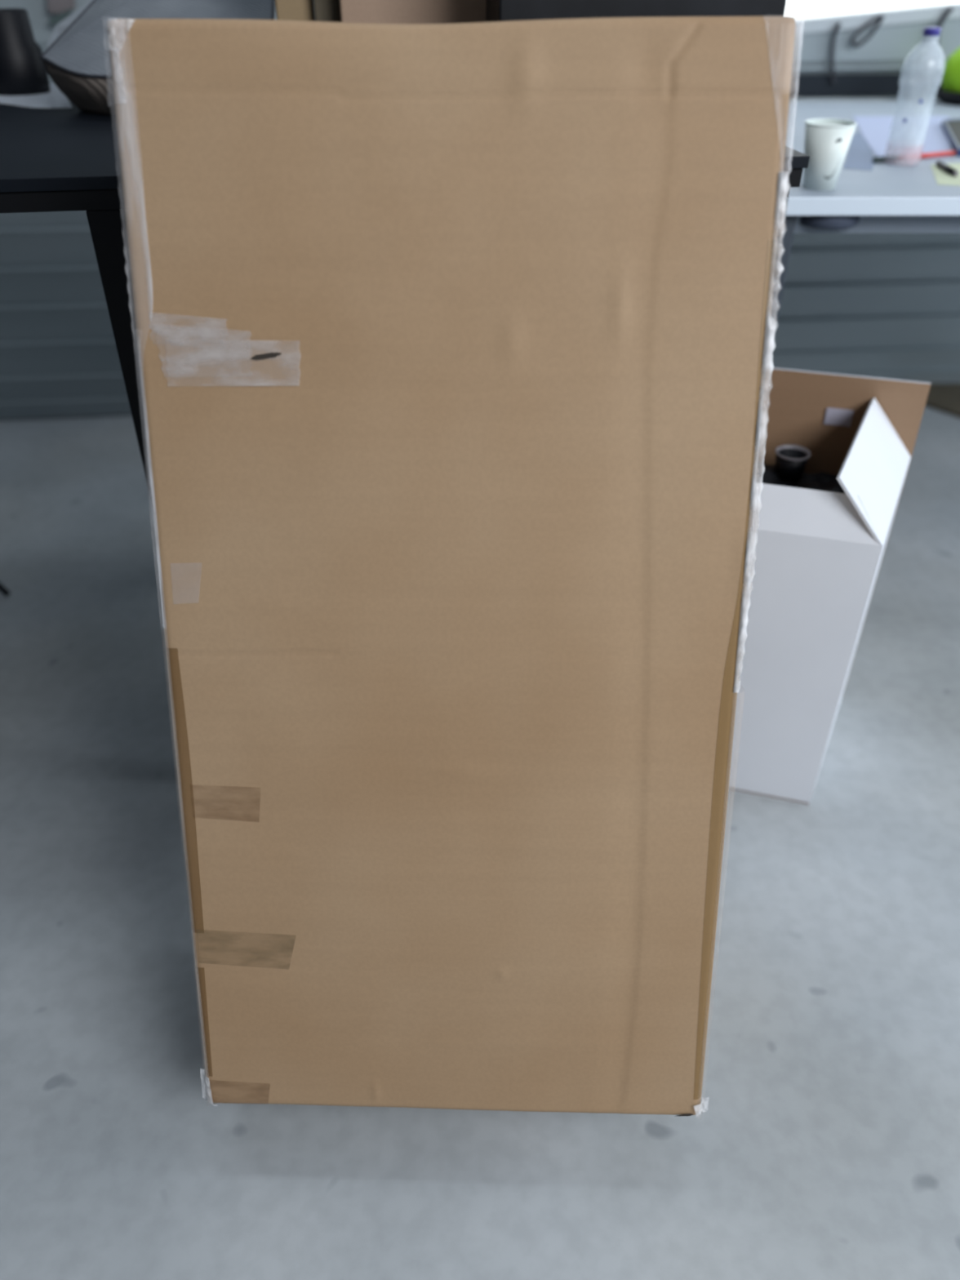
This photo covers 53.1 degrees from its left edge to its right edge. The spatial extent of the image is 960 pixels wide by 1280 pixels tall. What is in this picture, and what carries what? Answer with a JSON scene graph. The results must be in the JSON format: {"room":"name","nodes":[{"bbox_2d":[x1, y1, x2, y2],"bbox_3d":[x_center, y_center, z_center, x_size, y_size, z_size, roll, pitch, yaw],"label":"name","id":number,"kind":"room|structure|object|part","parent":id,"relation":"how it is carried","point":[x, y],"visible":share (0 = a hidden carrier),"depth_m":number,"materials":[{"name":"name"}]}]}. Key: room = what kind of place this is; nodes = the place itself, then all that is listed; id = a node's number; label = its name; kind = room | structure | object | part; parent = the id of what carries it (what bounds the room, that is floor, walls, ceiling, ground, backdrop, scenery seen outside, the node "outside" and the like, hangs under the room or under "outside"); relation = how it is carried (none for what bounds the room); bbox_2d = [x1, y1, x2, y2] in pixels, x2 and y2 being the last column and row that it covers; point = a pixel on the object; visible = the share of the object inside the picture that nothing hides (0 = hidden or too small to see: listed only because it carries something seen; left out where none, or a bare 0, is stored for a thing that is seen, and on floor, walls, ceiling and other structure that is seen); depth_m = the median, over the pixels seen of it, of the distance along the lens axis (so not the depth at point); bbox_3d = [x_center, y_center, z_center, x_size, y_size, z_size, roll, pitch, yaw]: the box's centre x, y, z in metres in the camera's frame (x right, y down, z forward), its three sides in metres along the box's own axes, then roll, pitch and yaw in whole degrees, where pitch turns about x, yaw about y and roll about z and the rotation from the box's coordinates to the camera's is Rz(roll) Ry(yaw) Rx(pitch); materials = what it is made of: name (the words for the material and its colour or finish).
{"room":"workshop","nodes":[
{"label":"workshop","id":0,"kind":"room"},
{"bbox_2d":[0,405,959,1279],"bbox_3d":[0.000,0.763,0.864,12.000,0.050,8.500,0,36,0],"label":"floor","id":1,"kind":"structure","parent":0,"point":[826,1144],"depth_m":1.20,"materials":[{"name":"concrete"}]},
{"bbox_2d":[0,582,10,597],"bbox_3d":[-1.162,-0.476,1.800,0.384,0.846,0.392,0,36,0],"label":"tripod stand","id":2,"kind":"object","parent":1,"relation":"on","point":[3,590],"visible":1,"depth_m":1.98,"materials":[{"name":"black metal"}]},
{"bbox_2d":[0,97,809,509],"bbox_3d":[-0.543,-0.351,1.589,1.750,0.900,0.800,-5,36,-7],"label":"table","id":3,"kind":"object","parent":1,"relation":"on","point":[60,159],"visible":0.23,"depth_m":1.09,"materials":[{"name":"laminate"}]},
{"bbox_2d":[0,83,72,108],"bbox_3d":[-0.735,-0.871,1.535,0.132,0.002,0.349,-14,38,-18],"label":"paper sheet","id":4,"kind":"object","parent":3,"relation":"on","point":[54,99],"visible":0.66,"depth_m":1.49,"materials":[{"name":"white paper"}]},
{"bbox_2d":[0,8,50,95],"bbox_3d":[-0.751,-0.937,1.532,0.108,0.116,0.092,22,41,27],"label":"mug","id":5,"kind":"object","parent":4,"relation":"on","point":[23,72],"visible":0.96,"depth_m":1.51,"materials":[{"name":"black ceramic"}]},
{"bbox_2d":[46,0,93,48],"bbox_3d":[-0.653,-1.044,1.647,0.157,0.151,0.092,0,36,0],"label":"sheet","id":6,"kind":"object","parent":3,"relation":"on","point":[63,25],"visible":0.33,"depth_m":1.63,"materials":[{"name":"white paper"}]},
{"bbox_3d":[-0.411,-0.125,1.306,0.036,0.866,0.036,-5,36,-7],"label":"leg","id":7,"kind":"part","parent":3,"relation":"part of","materials":[{"name":"black metal"}]},
{"bbox_2d":[40,0,275,115],"bbox_3d":[-0.453,-0.906,1.420,0.330,0.195,0.425,0,36,0],"label":"bowl","id":8,"kind":"object","parent":3,"relation":"on","point":[77,62],"visible":0.48,"depth_m":1.35,"materials":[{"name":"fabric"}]},
{"bbox_2d":[43,0,271,75],"bbox_3d":[-0.452,-0.926,1.405,0.325,0.141,0.421,0,36,0],"label":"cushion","id":9,"kind":"object","parent":8,"relation":"on","point":[79,50],"depth_m":1.36,"materials":[{"name":"grey fabric"}]},
{"bbox_2d":[275,0,314,21],"bbox_3d":[-0.248,-0.848,1.285,0.049,0.259,0.070,-5,36,-7],"label":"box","id":10,"kind":"object","parent":3,"relation":"on","point":[286,10],"visible":0.2,"depth_m":1.26,"materials":[{"name":"brown cardboard"}]},
{"bbox_2d":[312,0,340,22],"bbox_3d":[-0.203,-0.840,1.265,0.033,0.269,0.050,-5,36,-7],"label":"slab","id":11,"kind":"object","parent":3,"relation":"on","point":[326,11],"visible":0.2,"depth_m":1.25,"materials":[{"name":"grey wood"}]},
{"bbox_3d":[-0.540,-0.690,1.344,1.736,0.036,0.792,-5,36,-7],"label":"apron frame","id":12,"kind":"part","parent":3,"relation":"part of","materials":[{"name":"black"}]},
{"bbox_2d":[338,0,486,23],"bbox_3d":[-0.094,-0.902,1.290,0.200,0.340,0.201,-5,36,-7],"label":"cardboard box","id":13,"kind":"object","parent":3,"relation":"on","point":[371,11],"visible":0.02,"depth_m":1.24,"materials":[{"name":"beige cardboard"}]},
{"bbox_2d":[486,0,786,22],"bbox_3d":[0.190,-0.813,1.157,0.353,0.354,0.104,-5,36,-7],"label":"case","id":14,"kind":"object","parent":3,"relation":"on","point":[496,10],"visible":0.02,"depth_m":1.14,"materials":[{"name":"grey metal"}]},
{"bbox_2d":[104,16,795,1116],"bbox_3d":[-0.021,-0.026,1.007,0.543,1.056,0.601,1,36,1],"label":"cardboard box","id":15,"kind":"object","parent":1,"relation":"on","point":[455,343],"visible":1,"depth_m":0.83,"materials":[{"name":"brown cardboard"}]},
{"bbox_2d":[728,367,930,805],"bbox_3d":[0.384,-0.089,1.498,0.474,0.584,0.301,10,37,13],"label":"carton","id":16,"kind":"object","parent":1,"relation":"on","point":[815,559],"visible":0.55,"depth_m":1.38,"materials":[{"name":"grey cardboard"}]},
{"bbox_3d":[0.426,0.152,1.655,0.385,0.004,0.295,10,37,13],"label":"panel","id":17,"kind":"part","parent":16,"relation":"part of","materials":[{"name":"white cardboard"}]},
{"bbox_2d":[755,462,845,493],"bbox_3d":[0.426,-0.036,1.518,0.360,0.462,0.265,10,37,13],"label":"sack","id":18,"kind":"object","parent":16,"relation":"on","point":[821,481],"visible":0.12,"depth_m":1.43,"materials":[{"name":"black plastic"}]},
{"bbox_2d":[774,444,810,480],"bbox_3d":[0.462,-0.263,1.428,0.051,0.037,0.051,0,36,0],"label":"cup","id":19,"kind":"object","parent":18,"relation":"on","point":[791,460],"visible":1,"depth_m":1.42,"materials":[{"name":"black plastic"}]},
{"bbox_3d":[0.360,0.042,1.412,0.318,0.472,0.095,0,36,0],"label":"panel","id":20,"kind":"part","parent":16,"relation":"part of","materials":[{"name":"white cardboard"}]},
{"bbox_3d":[0.493,-0.113,1.626,0.330,0.472,0.004,10,37,13],"label":"panel","id":21,"kind":"part","parent":16,"relation":"part of","materials":[{"name":"white cardboard"}]},
{"bbox_3d":[0.583,-0.009,1.483,0.004,0.472,0.300,16,39,21],"label":"panel","id":22,"kind":"part","parent":16,"relation":"part of","materials":[{"name":"white cardboard"}]},
{"bbox_2d":[766,101,959,367],"bbox_3d":[1.425,-0.690,2.155,1.901,0.783,1.103,0,36,0],"label":"table","id":23,"kind":"object","parent":1,"relation":"on","point":[892,197],"visible":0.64,"depth_m":1.54,"materials":[{"name":"laminate"}]},
{"bbox_3d":[0.490,-0.376,1.745,0.022,0.756,0.025,0,36,0],"label":"leg","id":24,"kind":"part","parent":23,"relation":"part of","materials":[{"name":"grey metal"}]},
{"bbox_2d":[802,118,857,191],"bbox_3d":[0.541,-0.760,1.506,0.077,0.094,0.077,0,36,0],"label":"paper cup","id":25,"kind":"object","parent":23,"relation":"on","point":[827,141],"visible":1,"depth_m":1.49,"materials":[{"name":"white paper"}]},
{"bbox_2d":[843,132,874,170],"bbox_3d":[0.723,-0.927,1.815,0.050,0.001,0.426,12,38,16],"label":"sheet","id":26,"kind":"object","parent":23,"relation":"on","point":[860,156],"visible":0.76,"depth_m":1.76,"materials":[{"name":"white paper"}]},
{"bbox_3d":[1.420,-0.679,1.549,1.830,0.036,0.025,0,36,0],"label":"support rail","id":27,"kind":"part","parent":23,"relation":"part of","materials":[{"name":"grey metal"}]},
{"bbox_2d":[853,115,950,158],"bbox_3d":[0.845,-1.025,1.948,0.201,0.001,0.640,13,38,17],"label":"paper sheet","id":28,"kind":"object","parent":23,"relation":"on","point":[877,131],"visible":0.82,"depth_m":1.99,"materials":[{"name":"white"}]},
{"bbox_2d":[872,150,955,163],"bbox_3d":[0.785,-0.873,1.732,0.185,0.010,0.010,-14,38,-18],"label":"pen","id":29,"kind":"object","parent":28,"relation":"on","point":[893,157],"visible":1,"depth_m":1.73,"materials":[{"name":"red plastic"}]},
{"bbox_2d":[888,26,941,166],"bbox_3d":[0.745,-0.926,1.640,0.068,0.204,0.068,0,36,0],"label":"water bottle","id":30,"kind":"object","parent":23,"relation":"on","point":[901,140],"visible":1,"depth_m":1.65,"materials":[{"name":"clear plastic"}]},
{"bbox_2d":[930,162,959,186],"bbox_3d":[0.806,-0.795,1.634,0.070,0.001,0.230,12,38,16],"label":"sheet","id":31,"kind":"object","parent":23,"relation":"on","point":[942,177],"visible":0.78,"depth_m":1.61,"materials":[{"name":"yellow paper"}]},
{"bbox_2d":[935,160,958,176],"bbox_3d":[0.798,-0.806,1.640,0.010,0.010,0.097,3,36,4],"label":"pen","id":32,"kind":"object","parent":31,"relation":"on","point":[941,165],"visible":1,"depth_m":1.63,"materials":[{"name":"black plastic"}]},
{"bbox_2d":[937,47,959,106],"bbox_3d":[1.183,-1.358,2.301,0.140,0.126,0.140,26,43,31],"label":"bag","id":33,"kind":"object","parent":23,"relation":"on","point":[949,95],"visible":1,"depth_m":2.29,"materials":[{"name":"fabric"}]},
{"bbox_2d":[941,118,959,156],"bbox_3d":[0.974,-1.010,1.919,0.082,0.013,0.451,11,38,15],"label":"handheld device","id":34,"kind":"object","parent":23,"relation":"on","point":[951,127],"visible":1,"depth_m":1.92,"materials":[{"name":"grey plastic"}]},
{"bbox_2d":[924,383,959,417],"bbox_3d":[1.451,-0.680,2.797,0.328,0.012,0.332,0,36,0],"label":"cardboard sheet","id":35,"kind":"object","parent":1,"relation":"on","point":[944,397],"visible":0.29,"depth_m":2.83,"materials":[{"name":"brown cardboard"}]},
{"bbox_2d":[0,0,959,419],"bbox_3d":[-0.041,-1.747,2.065,7.600,2.600,0.022,-3,36,-4],"label":"wall","id":36,"kind":"structure","parent":0,"point":[885,305],"depth_m":2.67,"materials":[{"name":"paint"}]},
{"bbox_2d":[47,8,73,25],"bbox_3d":[-0.949,-1.411,2.173,0.063,0.032,0.020,-3,36,-4],"label":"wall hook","id":37,"kind":"object","parent":36,"relation":"attached to","point":[56,20],"visible":0.82,"depth_m":2.17,"materials":[{"name":"grey metal"}]},
{"bbox_2d":[47,0,75,13],"bbox_3d":[-0.933,-1.465,2.141,0.083,0.113,0.012,-3,36,-4],"label":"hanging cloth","id":38,"kind":"object","parent":37,"relation":"hanging from","point":[54,6],"visible":1,"depth_m":2.16,"materials":[{"name":"grey fabric"}]},
{"bbox_2d":[829,22,841,84],"bbox_3d":[0.875,-1.445,2.366,0.032,0.131,0.011,-3,36,-4],"label":"cable","id":39,"kind":"object","parent":36,"relation":"attached to","point":[838,24],"visible":1,"depth_m":2.36,"materials":[{"name":"grey plastic"}]},
{"bbox_2d":[789,72,942,96],"bbox_3d":[1.944,-1.458,2.502,3.214,0.046,0.024,-3,36,-4],"label":"trim","id":40,"kind":"structure","parent":36,"relation":"attached to","point":[846,84],"depth_m":2.42,"materials":[{"name":"grey"}]},
{"bbox_2d":[791,65,943,70],"bbox_3d":[1.944,-1.486,2.477,3.214,0.007,0.008,-3,36,-4],"label":"trim","id":41,"kind":"structure","parent":36,"relation":"attached to","point":[886,67],"depth_m":2.40,"materials":[{"name":"paint"}]},
{"bbox_2d":[850,13,884,47],"bbox_3d":[0.945,-1.487,2.344,0.074,0.069,0.009,-3,36,-4],"label":"cable","id":42,"kind":"object","parent":36,"relation":"attached to","point":[880,17],"visible":1,"depth_m":2.34,"materials":[{"name":"grey plastic"}]},
{"bbox_2d":[783,0,959,34],"bbox_3d":[1.529,-2.009,2.074,2.444,1.249,0.052,-3,36,-4],"label":"window","id":43,"kind":"structure","parent":36,"relation":"in","point":[798,10],"depth_m":2.35,"materials":[{"name":"white"}]},
{"bbox_3d":[1.542,-2.023,2.093,2.414,1.186,0.008,-3,36,-4],"label":"pane","id":44,"kind":"part","parent":43,"relation":"part of","materials":[{"name":"white"}]},
{"bbox_2d":[933,6,953,80],"bbox_3d":[1.139,-1.474,2.376,0.041,0.158,0.012,-3,36,-4],"label":"cable","id":45,"kind":"object","parent":36,"relation":"attached to","point":[936,69],"visible":0.8,"depth_m":2.38,"materials":[{"name":"grey plastic"}]}
]}

